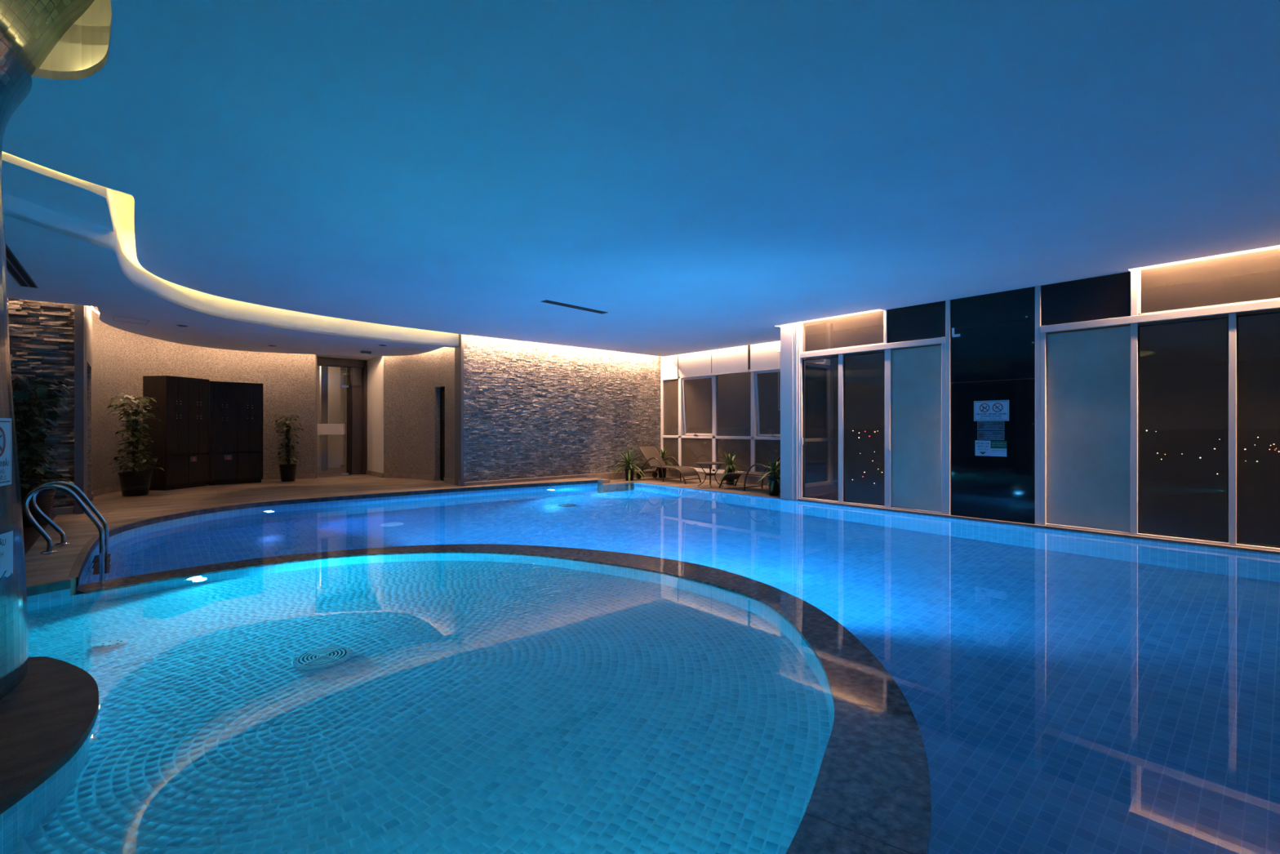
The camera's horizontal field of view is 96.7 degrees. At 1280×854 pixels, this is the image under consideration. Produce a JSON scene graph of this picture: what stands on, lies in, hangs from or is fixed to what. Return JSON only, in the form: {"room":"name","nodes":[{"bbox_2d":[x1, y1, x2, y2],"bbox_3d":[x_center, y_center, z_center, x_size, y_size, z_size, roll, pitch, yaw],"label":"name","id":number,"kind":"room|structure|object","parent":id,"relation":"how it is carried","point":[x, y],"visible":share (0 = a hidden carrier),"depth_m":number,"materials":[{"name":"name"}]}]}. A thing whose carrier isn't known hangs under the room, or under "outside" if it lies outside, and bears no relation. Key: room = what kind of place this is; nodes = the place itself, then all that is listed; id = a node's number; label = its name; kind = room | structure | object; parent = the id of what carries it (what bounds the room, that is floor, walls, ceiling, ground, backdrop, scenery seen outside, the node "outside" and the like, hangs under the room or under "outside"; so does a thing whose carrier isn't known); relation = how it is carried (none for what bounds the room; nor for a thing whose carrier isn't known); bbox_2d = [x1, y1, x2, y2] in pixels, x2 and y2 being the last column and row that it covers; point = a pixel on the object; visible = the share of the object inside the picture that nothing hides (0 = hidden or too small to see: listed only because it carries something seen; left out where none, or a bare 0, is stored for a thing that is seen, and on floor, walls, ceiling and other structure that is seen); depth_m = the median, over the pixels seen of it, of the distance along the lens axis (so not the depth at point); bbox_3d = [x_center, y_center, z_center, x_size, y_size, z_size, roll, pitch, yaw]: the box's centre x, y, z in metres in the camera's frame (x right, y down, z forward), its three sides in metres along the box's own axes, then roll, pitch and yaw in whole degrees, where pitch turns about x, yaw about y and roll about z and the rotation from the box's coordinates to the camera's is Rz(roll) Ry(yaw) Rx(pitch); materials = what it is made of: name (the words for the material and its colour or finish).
{"room":"spa","nodes":[
{"label":"spa","id":0,"kind":"room"},
{"bbox_2d":[8,297,74,507],"bbox_3d":[-9.250,-0.457,6.192,4.407,3.077,0.063,0,0,-41],"label":"wall","id":1,"kind":"structure","parent":0,"point":[44,317],"depth_m":7.50,"materials":[{"name":"stone"}]},
{"bbox_2d":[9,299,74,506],"bbox_3d":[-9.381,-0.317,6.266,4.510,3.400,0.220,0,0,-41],"label":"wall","id":2,"kind":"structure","parent":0,"point":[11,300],"depth_m":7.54,"materials":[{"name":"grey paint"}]},
{"bbox_2d":[50,506,74,515],"bbox_3d":[-9.245,1.113,6.179,4.400,0.100,0.090,0,0,-41],"label":"baseboard","id":3,"kind":"structure","parent":2,"relation":"attached to","point":[68,509],"depth_m":7.53,"materials":[{"name":"brown wood"}]},
{"bbox_2d":[0,0,94,699],"bbox_3d":[-3.854,-0.557,2.224,2.838,3.880,2.838,0,0,21],"label":"column","id":4,"kind":"structure","parent":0,"point":[30,29],"depth_m":2.77,"materials":[{"name":"clear glass"}]},
{"bbox_2d":[0,417,11,485],"bbox_3d":[-2.946,0.117,2.498,0.046,0.318,0.544,0,0,-17],"label":"warning sign","id":5,"kind":"object","parent":4,"relation":"attached to","point":[5,423],"visible":1,"depth_m":2.69,"materials":[{"name":"grey plastic"}]},
{"bbox_2d":[0,530,13,582],"bbox_3d":[-2.937,0.623,2.554,0.025,0.252,0.379,0,0,-20],"label":"sign","id":6,"kind":"object","parent":4,"relation":"attached to","point":[6,538],"visible":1,"depth_m":2.67,"materials":[{"name":"grey"}]},
{"bbox_2d":[1,151,113,231],"bbox_3d":[-5.192,-1.899,2.055,0.921,0.275,6.166,0,0,17],"label":"ceiling","id":7,"kind":"structure","parent":0,"point":[82,200],"depth_m":4.27,"materials":[{"name":"paint"}]},
{"bbox_2d":[39,0,111,71],"bbox_3d":[-3.329,-2.226,1.607,3.500,0.782,3.000,0,0,-41],"label":"ceiling","id":8,"kind":"structure","parent":0,"point":[64,56],"depth_m":3.00,"materials":[{"name":"paint"}]},
{"bbox_2d":[84,305,87,506],"bbox_3d":[-7.782,-0.427,7.908,0.120,3.180,0.350,0,0,-41],"label":"wall","id":9,"kind":"structure","parent":0,"point":[86,308],"depth_m":7.94,"materials":[{"name":"paint"}]},
{"bbox_2d":[74,304,85,514],"bbox_3d":[-7.609,-0.427,7.733,0.090,3.180,0.340,0,0,-41],"label":"trim","id":10,"kind":"structure","parent":9,"relation":"attached to","point":[79,310],"depth_m":7.61,"materials":[{"name":"grey paint"}]},
{"bbox_2d":[87,306,91,367],"bbox_3d":[-8.280,-1.477,8.467,0.120,1.080,1.150,0,0,-42],"label":"wall","id":11,"kind":"structure","parent":0,"point":[89,308],"depth_m":8.54,"materials":[{"name":"paint"}]},
{"bbox_2d":[87,309,316,501],"bbox_3d":[-8.718,-0.427,11.141,1.553,3.180,4.340,0,0,18],"label":"wall","id":12,"kind":"structure","parent":0,"point":[121,359],"depth_m":11.50,"materials":[{"name":"paint"}]},
{"bbox_2d":[3,192,458,355],"bbox_3d":[-6.912,-1.807,6.409,6.252,0.420,13.091,0,0,16],"label":"ceiling","id":13,"kind":"structure","parent":0,"point":[64,268],"depth_m":7.61,"materials":[{"name":"paint"}]},
{"bbox_2d":[5,244,38,288],"bbox_3d":[-6.011,-1.594,5.405,0.140,0.006,2.850,0,0,-41],"label":"ceiling vent","id":14,"kind":"object","parent":13,"relation":"in","point":[14,267],"visible":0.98,"depth_m":5.83,"materials":[{"name":"black metal"}]},
{"bbox_2d":[112,315,150,324],"bbox_3d":[-7.619,-1.595,8.528,0.420,0.005,0.570,0,0,-41],"label":"access panel","id":15,"kind":"object","parent":13,"relation":"attached to","point":[114,317],"visible":1,"depth_m":8.52,"materials":[{"name":"grey paint"}]},
{"bbox_2d":[360,351,371,354],"bbox_3d":[-5.785,-1.569,12.006,0.200,0.055,0.100,0,0,-41],"label":"sensor","id":16,"kind":"object","parent":13,"relation":"attached to","point":[361,352],"visible":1,"depth_m":11.96,"materials":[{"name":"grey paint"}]},
{"bbox_2d":[400,346,430,351],"bbox_3d":[-4.618,-1.595,11.666,0.470,0.005,0.550,0,0,-41],"label":"access panel","id":17,"kind":"object","parent":13,"relation":"attached to","point":[413,348],"visible":1,"depth_m":11.64,"materials":[{"name":"grey paint"}]},
{"bbox_2d":[22,465,602,595],"bbox_3d":[-6.879,1.942,9.725,12.830,1.582,14.500,0,0,-41],"label":"floor","id":18,"kind":"structure","parent":0,"point":[117,509],"depth_m":9.06,"materials":[{"name":"wood"}]},
{"bbox_2d":[11,375,73,528],"bbox_3d":[-7.160,0.283,6.643,0.751,1.759,0.780,0,0,22],"label":"potted plant","id":19,"kind":"object","parent":18,"relation":"on","point":[33,406],"visible":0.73,"depth_m":6.61,"materials":[{"name":"black plastic"}]},
{"bbox_2d":[20,488,56,528],"bbox_3d":[-7.148,0.953,6.636,0.480,0.420,0.480,0,0,-41],"label":"pot","id":20,"kind":"object","parent":19,"relation":"on","point":[44,498],"depth_m":6.60,"materials":[{"name":"black plastic"}]},
{"bbox_2d":[22,480,108,559],"bbox_3d":[-5.518,1.383,5.503,0.574,1.700,0.550,0,0,-41],"label":"pool ladder","id":21,"kind":"object","parent":18,"relation":"on","point":[104,531],"visible":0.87,"depth_m":5.48,"materials":[{"name":"silver metal"}]},
{"bbox_2d":[106,392,164,496],"bbox_3d":[-8.604,0.300,9.704,0.685,1.726,0.730,0,0,42],"label":"potted plant","id":22,"kind":"object","parent":18,"relation":"on","point":[135,482],"visible":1,"depth_m":9.61,"materials":[{"name":"black plastic"}]},
{"bbox_2d":[117,471,152,496],"bbox_3d":[-8.593,0.963,9.689,0.450,0.400,0.450,0,0,-41],"label":"pot","id":23,"kind":"object","parent":22,"relation":"on","point":[132,483],"depth_m":9.55,"materials":[{"name":"black plastic"}]},
{"bbox_2d":[142,375,209,490],"bbox_3d":[-8.818,0.112,10.855,0.520,2.102,0.879,0,0,8],"label":"tall cabinet","id":24,"kind":"object","parent":18,"relation":"on","point":[181,440],"visible":0.98,"depth_m":10.60,"materials":[{"name":"brown wood"}]},
{"bbox_2d":[206,381,262,485],"bbox_3d":[-8.384,0.127,11.761,0.520,2.072,0.904,0,0,42],"label":"tall cabinet","id":25,"kind":"object","parent":18,"relation":"on","point":[236,408],"visible":0.98,"depth_m":11.58,"materials":[{"name":"brown wood"}]},
{"bbox_2d":[271,413,303,481],"bbox_3d":[-7.543,0.445,12.197,0.587,1.436,0.627,0,0,4],"label":"potted plant","id":26,"kind":"object","parent":18,"relation":"on","point":[288,470],"visible":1,"depth_m":12.14,"materials":[{"name":"black plastic"}]},
{"bbox_2d":[278,463,297,481],"bbox_3d":[-7.544,0.983,12.197,0.340,0.360,0.340,0,0,-41],"label":"pot","id":27,"kind":"object","parent":26,"relation":"on","point":[287,471],"depth_m":12.08,"materials":[{"name":"black plastic"}]},
{"bbox_2d":[320,365,328,471],"bbox_3d":[-8.434,-0.277,15.178,0.160,2.880,0.160,0,0,-41],"label":"pillar","id":28,"kind":"structure","parent":18,"relation":"on","point":[323,370],"depth_m":15.12,"materials":[{"name":"grey paint"}]},
{"bbox_2d":[328,366,340,467],"bbox_3d":[-8.738,-0.277,16.240,0.300,2.880,0.160,0,0,-41],"label":"pillar","id":29,"kind":"structure","parent":18,"relation":"on","point":[334,373],"depth_m":16.17,"materials":[{"name":"grey paint"}]},
{"bbox_2d":[316,365,346,466],"bbox_3d":[-8.390,-0.317,15.309,4.700,3.200,4.100,0,0,-41],"label":"wall","id":30,"kind":"structure","parent":0,"point":[343,370],"depth_m":17.30,"materials":[{"name":"grey paint"}]},
{"bbox_2d":[91,473,315,501],"bbox_3d":[-8.656,1.111,11.122,1.443,0.105,4.135,0,0,18],"label":"baseboard","id":31,"kind":"structure","parent":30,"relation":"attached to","point":[117,488],"depth_m":10.27,"materials":[{"name":"brown wood"}]},
{"bbox_2d":[316,354,379,359],"bbox_3d":[-6.889,-1.832,13.248,1.350,0.370,1.580,0,0,-41],"label":"ceiling","id":32,"kind":"structure","parent":0,"point":[354,357],"depth_m":13.43,"materials":[{"name":"grey paint"}]},
{"bbox_2d":[367,355,383,472],"bbox_3d":[-6.363,-0.427,13.687,0.120,3.180,1.610,0,0,-41],"label":"wall","id":33,"kind":"structure","parent":0,"point":[375,365],"depth_m":13.47,"materials":[{"name":"grey paint"}]},
{"bbox_2d":[316,356,367,476],"bbox_3d":[-7.269,-0.238,13.722,1.208,2.806,0.334,0,0,-41],"label":"door","id":34,"kind":"structure","parent":33,"relation":"in","point":[356,424],"depth_m":13.93,"materials":[{"name":"brown wood"}]},
{"bbox_2d":[366,470,383,477],"bbox_3d":[-6.319,1.111,13.527,0.025,0.105,1.310,0,0,-41],"label":"baseboard","id":35,"kind":"structure","parent":33,"relation":"attached to","point":[368,472],"depth_m":13.44,"materials":[{"name":"beige wood"}]},
{"bbox_2d":[383,350,439,480],"bbox_3d":[-5.086,-0.427,12.755,1.686,3.180,0.241,0,0,28],"label":"wall","id":36,"kind":"structure","parent":0,"point":[411,397],"depth_m":12.77,"materials":[{"name":"paint"}]},
{"bbox_2d":[383,473,435,480],"bbox_3d":[-5.119,1.111,12.694,1.630,0.105,0.139,0,0,28],"label":"baseboard","id":37,"kind":"structure","parent":36,"relation":"attached to","point":[430,477],"depth_m":12.77,"materials":[{"name":"brown wood"}]},
{"bbox_2d":[435,346,444,387],"bbox_3d":[-4.210,-1.437,12.131,0.120,1.160,0.490,0,0,-43],"label":"wall","id":38,"kind":"structure","parent":0,"point":[439,353],"depth_m":12.07,"materials":[{"name":"paint"}]},
{"bbox_2d":[440,387,444,480],"bbox_3d":[-4.161,0.163,12.191,0.052,2.000,0.440,0,0,-41],"label":"door","id":39,"kind":"structure","parent":38,"relation":"in","point":[442,390],"depth_m":12.28,"materials":[{"name":"brown wood"}]},
{"bbox_2d":[440,386,444,479],"bbox_3d":[-3.879,-0.217,12.577,0.900,3.000,1.950,0,0,-41],"label":"door frame","id":40,"kind":"structure","parent":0,"point":[442,387],"depth_m":12.80,"materials":[{"name":"brown wood"}]},
{"bbox_2d":[444,346,454,479],"bbox_3d":[-3.771,-0.427,11.611,0.138,3.180,0.872,0,0,-37],"label":"wall","id":41,"kind":"structure","parent":0,"point":[449,352],"depth_m":11.69,"materials":[{"name":"paint"}]},
{"bbox_2d":[444,477,460,486],"bbox_3d":[-3.800,1.111,11.538,0.034,0.105,0.942,0,0,-38],"label":"baseboard","id":42,"kind":"structure","parent":41,"relation":"attached to","point":[451,481],"depth_m":11.64,"materials":[{"name":"brown wood"}]},
{"bbox_2d":[454,333,463,486],"bbox_3d":[-3.581,-0.427,11.277,0.060,3.180,0.300,0,0,-41],"label":"trim","id":43,"kind":"structure","parent":41,"relation":"attached to","point":[459,350],"depth_m":11.21,"materials":[{"name":"grey paint"}]},
{"bbox_2d":[463,334,661,482],"bbox_3d":[-1.416,-0.217,13.207,5.760,3.600,0.241,0,0,-41],"label":"wall","id":44,"kind":"structure","parent":0,"point":[529,427],"depth_m":12.62,"materials":[{"name":"stone"}]},
{"bbox_2d":[463,469,658,485],"bbox_3d":[-1.460,1.188,12.976,5.370,0.190,0.090,0,0,-41],"label":"baseboard","id":45,"kind":"structure","parent":44,"relation":"attached to","point":[611,476],"depth_m":12.76,"materials":[{"name":"beige tile"}]},
{"bbox_2d":[0,482,1279,853],"bbox_3d":[0.081,1.283,4.921,10.395,0.001,13.697,0,0,-41],"label":"pool water","id":46,"kind":"object","parent":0,"point":[1064,692],"visible":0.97,"depth_m":2.83,"materials":[{"name":"blue liquid"}]},
{"bbox_2d":[1,0,1279,356],"bbox_3d":[-0.287,-1.812,4.038,15.080,0.045,14.660,0,0,-41],"label":"ceiling","id":47,"kind":"structure","parent":0,"point":[700,175],"depth_m":3.64,"materials":[{"name":"paint"}]},
{"bbox_2d":[540,299,608,314],"bbox_3d":[-0.957,-1.787,8.497,0.140,0.006,1.196,0,0,43],"label":"ceiling vent","id":48,"kind":"object","parent":47,"relation":"in","point":[546,300],"visible":1,"depth_m":8.45,"materials":[{"name":"black metal"}]},
{"bbox_2d":[26,481,1279,604],"bbox_3d":[-0.110,1.915,4.748,10.920,1.376,13.698,0,0,-41],"label":"wall","id":49,"kind":"structure","parent":0,"point":[281,506],"depth_m":8.30,"materials":[{"name":"tile"}]},
{"bbox_2d":[0,656,98,813],"bbox_3d":[-3.355,1.274,1.597,2.647,0.042,2.420,0,0,-41],"label":"pool deck","id":50,"kind":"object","parent":49,"relation":"attached to","point":[45,720],"depth_m":2.42,"materials":[{"name":"brown wood"}]},
{"bbox_2d":[26,480,597,596],"bbox_3d":[-4.317,1.194,8.446,3.255,0.067,10.064,0,0,22],"label":"pool edge","id":51,"kind":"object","parent":49,"relation":"attached to","point":[77,567],"depth_m":8.07,"materials":[{"name":"wood"}]},
{"bbox_2d":[799,336,945,514],"bbox_3d":[3.555,-0.019,8.955,0.125,2.515,2.386,0,0,-41],"label":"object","id":52,"kind":"structure","parent":49,"relation":"in","point":[915,377],"depth_m":8.47,"materials":[{"name":"white metal"}]},
{"bbox_2d":[797,498,1279,554],"bbox_3d":[5.636,1.250,6.514,0.060,0.025,8.800,0,0,-41],"label":"trim","id":53,"kind":"structure","parent":49,"relation":"attached to","point":[803,500],"depth_m":6.93,"materials":[{"name":"beige tile"}]},
{"bbox_2d":[1040,299,1279,551],"bbox_3d":[6.630,-0.019,5.448,0.105,2.515,4.686,0,0,-41],"label":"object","id":54,"kind":"structure","parent":49,"relation":"in","point":[1090,379],"depth_m":6.75,"materials":[{"name":"white metal"}]},
{"bbox_2d":[60,24,1279,331],"bbox_3d":[-1.631,-2.067,6.276,16.200,0.100,20.000,0,0,-41],"label":"ceiling","id":55,"kind":"structure","parent":0,"point":[123,202],"depth_m":7.23,"materials":[{"name":"paint"}]},
{"bbox_2d":[90,306,99,314],"bbox_3d":[-6.871,-1.882,10.969,5.234,0.270,3.572,0,0,-41],"label":"led strip","id":56,"kind":"object","parent":55,"relation":"attached to","point":[95,308],"visible":0.06,"depth_m":8.57,"materials":[{"name":"white"}]},
{"bbox_2d":[666,469,837,485],"bbox_3d":[2.214,1.183,13.018,0.200,0.200,4.900,0,0,-41],"label":"wall","id":57,"kind":"structure","parent":0,"point":[750,479],"depth_m":13.29,"materials":[{"name":"beige tile"}]},
{"bbox_2d":[660,325,828,479],"bbox_3d":[2.159,-0.484,13.011,0.202,3.065,4.820,0,0,-41],"label":"window","id":58,"kind":"structure","parent":57,"relation":"in","point":[689,406],"depth_m":13.92,"materials":[{"name":"white metal"}]},
{"bbox_2d":[661,355,677,380],"bbox_3d":[0.751,-1.552,14.496,0.060,0.690,0.590,0,0,-41],"label":"roller blind","id":59,"kind":"object","parent":58,"relation":"attached to","point":[668,363],"visible":0.76,"depth_m":14.48,"materials":[{"name":"white fabric"}]},
{"bbox_2d":[680,350,711,377],"bbox_3d":[1.343,-1.562,13.818,0.060,0.690,1.030,0,0,-41],"label":"roller blind","id":60,"kind":"object","parent":58,"relation":"attached to","point":[698,363],"visible":0.72,"depth_m":13.80,"materials":[{"name":"white fabric"}]},
{"bbox_2d":[711,345,747,375],"bbox_3d":[2.043,-1.562,13.016,0.060,0.690,1.060,0,0,-41],"label":"roller blind","id":61,"kind":"object","parent":58,"relation":"attached to","point":[732,360],"visible":0.73,"depth_m":12.99,"materials":[{"name":"white fabric"}]},
{"bbox_2d":[750,341,780,371],"bbox_3d":[2.787,-1.562,12.165,0.060,0.690,1.060,0,0,-41],"label":"roller blind","id":62,"kind":"object","parent":58,"relation":"attached to","point":[764,356],"visible":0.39,"depth_m":12.26,"materials":[{"name":"white fabric"}]},
{"bbox_2d":[777,351,780,409],"bbox_3d":[2.920,-0.966,11.936,0.020,1.243,0.080,0,0,-41],"label":"blind cord","id":63,"kind":"object","parent":62,"relation":"hanging from","point":[778,351],"visible":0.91,"depth_m":11.94,"materials":[{"name":"white plastic"}]},
{"bbox_2d":[666,468,837,482],"bbox_3d":[2.218,1.065,13.009,0.245,0.035,4.880,0,0,-41],"label":"trim","id":64,"kind":"structure","parent":57,"relation":"on","point":[833,481],"depth_m":13.27,"materials":[{"name":"white metal"}]},
{"bbox_2d":[780,321,804,499],"bbox_3d":[2.700,-0.363,10.014,0.240,3.253,0.375,0,0,-41],"label":"wall pillar","id":65,"kind":"structure","parent":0,"point":[790,332],"depth_m":9.92,"materials":[{"name":"white paint"}]},
{"bbox_2d":[804,483,837,495],"bbox_3d":[3.219,1.198,10.697,1.680,0.170,0.120,0,0,-41],"label":"wall","id":66,"kind":"structure","parent":0,"point":[829,487],"depth_m":10.81,"materials":[{"name":"beige tile"}]},
{"bbox_2d":[804,323,832,487],"bbox_3d":[3.143,-0.367,10.631,1.580,3.300,0.100,0,0,-41],"label":"window","id":67,"kind":"structure","parent":66,"relation":"in","point":[818,377],"depth_m":10.86,"materials":[{"name":"glass"}]},
{"bbox_2d":[602,475,1277,554],"bbox_3d":[4.224,1.998,8.800,2.660,1.470,14.100,0,0,-41],"label":"floor","id":68,"kind":"structure","parent":0,"point":[693,483],"depth_m":11.98,"materials":[{"name":"stone"}]},
{"bbox_2d":[591,477,610,483],"bbox_3d":[-0.969,1.223,12.961,0.310,0.080,0.560,0,0,-41],"label":"step","id":69,"kind":"structure","parent":68,"relation":"on","point":[604,480],"depth_m":12.81,"materials":[{"name":"stone"}]},
{"bbox_2d":[613,448,647,481],"bbox_3d":[-0.240,0.899,13.454,0.922,0.990,0.852,0,0,23],"label":"potted spiky plant","id":70,"kind":"object","parent":68,"relation":"on","point":[629,472],"visible":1,"depth_m":13.40,"materials":[{"name":"green plant"}]},
{"bbox_2d":[652,445,675,477],"bbox_3d":[0.550,0.855,14.182,0.743,0.816,0.657,0,0,24],"label":"potted spiky plant","id":71,"kind":"object","parent":68,"relation":"on","point":[664,451],"visible":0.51,"depth_m":14.12,"materials":[{"name":"green plant"}]},
{"bbox_2d":[635,444,701,484],"bbox_3d":[0.662,0.861,13.396,0.601,0.818,1.660,0,0,-41],"label":"sun lounger","id":72,"kind":"object","parent":68,"relation":"on","point":[650,452],"visible":0.98,"depth_m":13.62,"materials":[{"name":"brown metal"}]},
{"bbox_2d":[695,462,724,487],"bbox_3d":[1.503,1.016,12.159,0.620,0.511,0.620,0,0,-41],"label":"side table","id":73,"kind":"object","parent":68,"relation":"on","point":[710,464],"visible":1,"depth_m":12.14,"materials":[{"name":"brown wood"}]},
{"bbox_2d":[714,448,746,484],"bbox_3d":[1.994,0.868,12.520,0.733,0.789,0.712,0,0,-41],"label":"potted spiky plant","id":74,"kind":"object","parent":68,"relation":"on","point":[729,468],"visible":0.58,"depth_m":12.44,"materials":[{"name":"green plant"}]},
{"bbox_2d":[719,455,780,493],"bbox_3d":[2.375,0.861,11.374,0.601,0.818,1.660,0,0,-41],"label":"sun lounger","id":75,"kind":"object","parent":68,"relation":"on","point":[729,476],"visible":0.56,"depth_m":11.52,"materials":[{"name":"brown metal"}]},
{"bbox_2d":[757,456,780,495],"bbox_3d":[2.490,0.903,10.599,0.717,0.720,0.653,0,0,5],"label":"potted spiky plant","id":76,"kind":"object","parent":68,"relation":"on","point":[774,480],"visible":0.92,"depth_m":10.45,"materials":[{"name":"green plant"}]},
{"bbox_2d":[803,244,1279,326],"bbox_3d":[6.032,-1.957,6.396,0.300,0.320,10.100,0,0,-41],"label":"wall header","id":77,"kind":"structure","parent":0,"point":[1275,250],"depth_m":6.31,"materials":[{"name":"grey paint"}]},
{"bbox_2d":[800,321,883,352],"bbox_3d":[3.278,-1.595,9.291,0.060,0.645,1.475,0,0,-41],"label":"window frame","id":78,"kind":"structure","parent":77,"relation":"in","point":[801,322],"depth_m":9.81,"materials":[{"name":"white metal"}]},
{"bbox_2d":[883,267,1137,524],"bbox_3d":[4.737,-0.287,7.628,0.110,3.100,2.950,0,0,-41],"label":"trim","id":79,"kind":"structure","parent":77,"relation":"attached to","point":[1134,272],"depth_m":7.22,"materials":[{"name":"white metal"}]},
{"bbox_2d":[887,300,945,343],"bbox_3d":[4.067,-1.535,8.380,0.030,0.524,0.846,0,0,-41],"label":"wall panel","id":80,"kind":"object","parent":79,"relation":"attached to","point":[925,321],"visible":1,"depth_m":8.35,"materials":[{"name":"black glass"}]},
{"bbox_2d":[951,378,1035,524],"bbox_3d":[4.716,0.310,7.637,0.030,1.855,1.011,0,0,-41],"label":"wall panel","id":81,"kind":"object","parent":79,"relation":"attached to","point":[1002,488],"visible":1,"depth_m":7.59,"materials":[{"name":"black glass"}]},
{"bbox_2d":[974,440,1006,456],"bbox_3d":[4.700,0.286,7.627,0.005,0.208,0.377,0,0,-41],"label":"sign","id":82,"kind":"object","parent":81,"relation":"attached to","point":[988,448],"visible":1,"depth_m":7.62,"materials":[{"name":"grey"}]},
{"bbox_2d":[977,431,1004,439],"bbox_3d":[4.701,0.115,7.626,0.005,0.115,0.320,0,0,-41],"label":"warning sign","id":83,"kind":"object","parent":81,"relation":"attached to","point":[981,435],"visible":1,"depth_m":7.62,"materials":[{"name":"grey"}]},
{"bbox_2d":[977,421,1004,430],"bbox_3d":[4.701,-0.013,7.626,0.005,0.115,0.320,0,0,-41],"label":"warning sign","id":84,"kind":"object","parent":81,"relation":"attached to","point":[996,425],"visible":1,"depth_m":7.62,"materials":[{"name":"grey"}]},
{"bbox_2d":[973,400,1008,421],"bbox_3d":[4.703,-0.217,7.622,0.006,0.274,0.420,0,0,-41],"label":"warning sign","id":85,"kind":"object","parent":81,"relation":"attached to","point":[997,410],"visible":1,"depth_m":7.62,"materials":[{"name":"grey plastic"}]},
{"bbox_2d":[951,319,1035,382],"bbox_3d":[4.716,-0.999,7.637,0.030,0.756,1.011,0,0,-41],"label":"wall panel","id":86,"kind":"object","parent":79,"relation":"attached to","point":[1003,351],"visible":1,"depth_m":7.60,"materials":[{"name":"black glass"}]},
{"bbox_2d":[952,333,959,337],"bbox_3d":[4.417,-1.277,7.946,0.011,0.036,0.100,0,0,-41],"label":"bracket","id":87,"kind":"object","parent":86,"relation":"attached to","point":[955,335],"visible":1,"depth_m":7.94,"materials":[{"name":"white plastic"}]},
{"bbox_2d":[951,286,1035,328],"bbox_3d":[4.716,-1.589,7.637,0.030,0.416,1.011,0,0,-41],"label":"wall panel","id":88,"kind":"object","parent":79,"relation":"attached to","point":[1013,305],"visible":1,"depth_m":7.60,"materials":[{"name":"black glass"}]},
{"bbox_2d":[1040,271,1130,325],"bbox_3d":[5.373,-1.535,6.884,0.030,0.524,0.869,0,0,-41],"label":"wall panel","id":89,"kind":"object","parent":79,"relation":"attached to","point":[1106,296],"visible":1,"depth_m":6.85,"materials":[{"name":"black glass"}]},
{"bbox_2d":[1137,267,1279,315],"bbox_3d":[7.135,-1.595,4.873,0.060,0.645,4.355,0,0,-41],"label":"window frame","id":90,"kind":"structure","parent":77,"relation":"in","point":[1139,268],"depth_m":6.32,"materials":[{"name":"white metal"}]},
{"bbox_3d":[-1.014,1.963,3.775,4.360,1.260,6.225,0,0,-41],"label":"wall","id":91,"kind":"structure","parent":0,"visible":0},
{"bbox_2d":[77,543,931,853],"bbox_3d":[-0.986,1.306,4.241,6.321,0.054,3.529,0,0,34],"label":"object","id":92,"kind":"structure","parent":91,"relation":"on","point":[884,797],"depth_m":2.45,"materials":[{"name":"tile"}]},
{"bbox_2d":[177,544,927,853],"bbox_3d":[-0.858,1.279,4.104,3.651,0.001,5.883,0,0,-41],"label":"trim","id":93,"kind":"structure","parent":91,"relation":"attached to","point":[447,544],"depth_m":2.26,"materials":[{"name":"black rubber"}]},
{"label":"outside","id":94,"kind":"structure","parent":0,"visible":0},
{"bbox_2d":[688,428,1279,546],"bbox_3d":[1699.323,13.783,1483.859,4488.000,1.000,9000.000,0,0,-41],"label":"city","id":95,"kind":"object","parent":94,"point":[1182,492],"depth_m":163.87,"materials":[{"name":"grey"}]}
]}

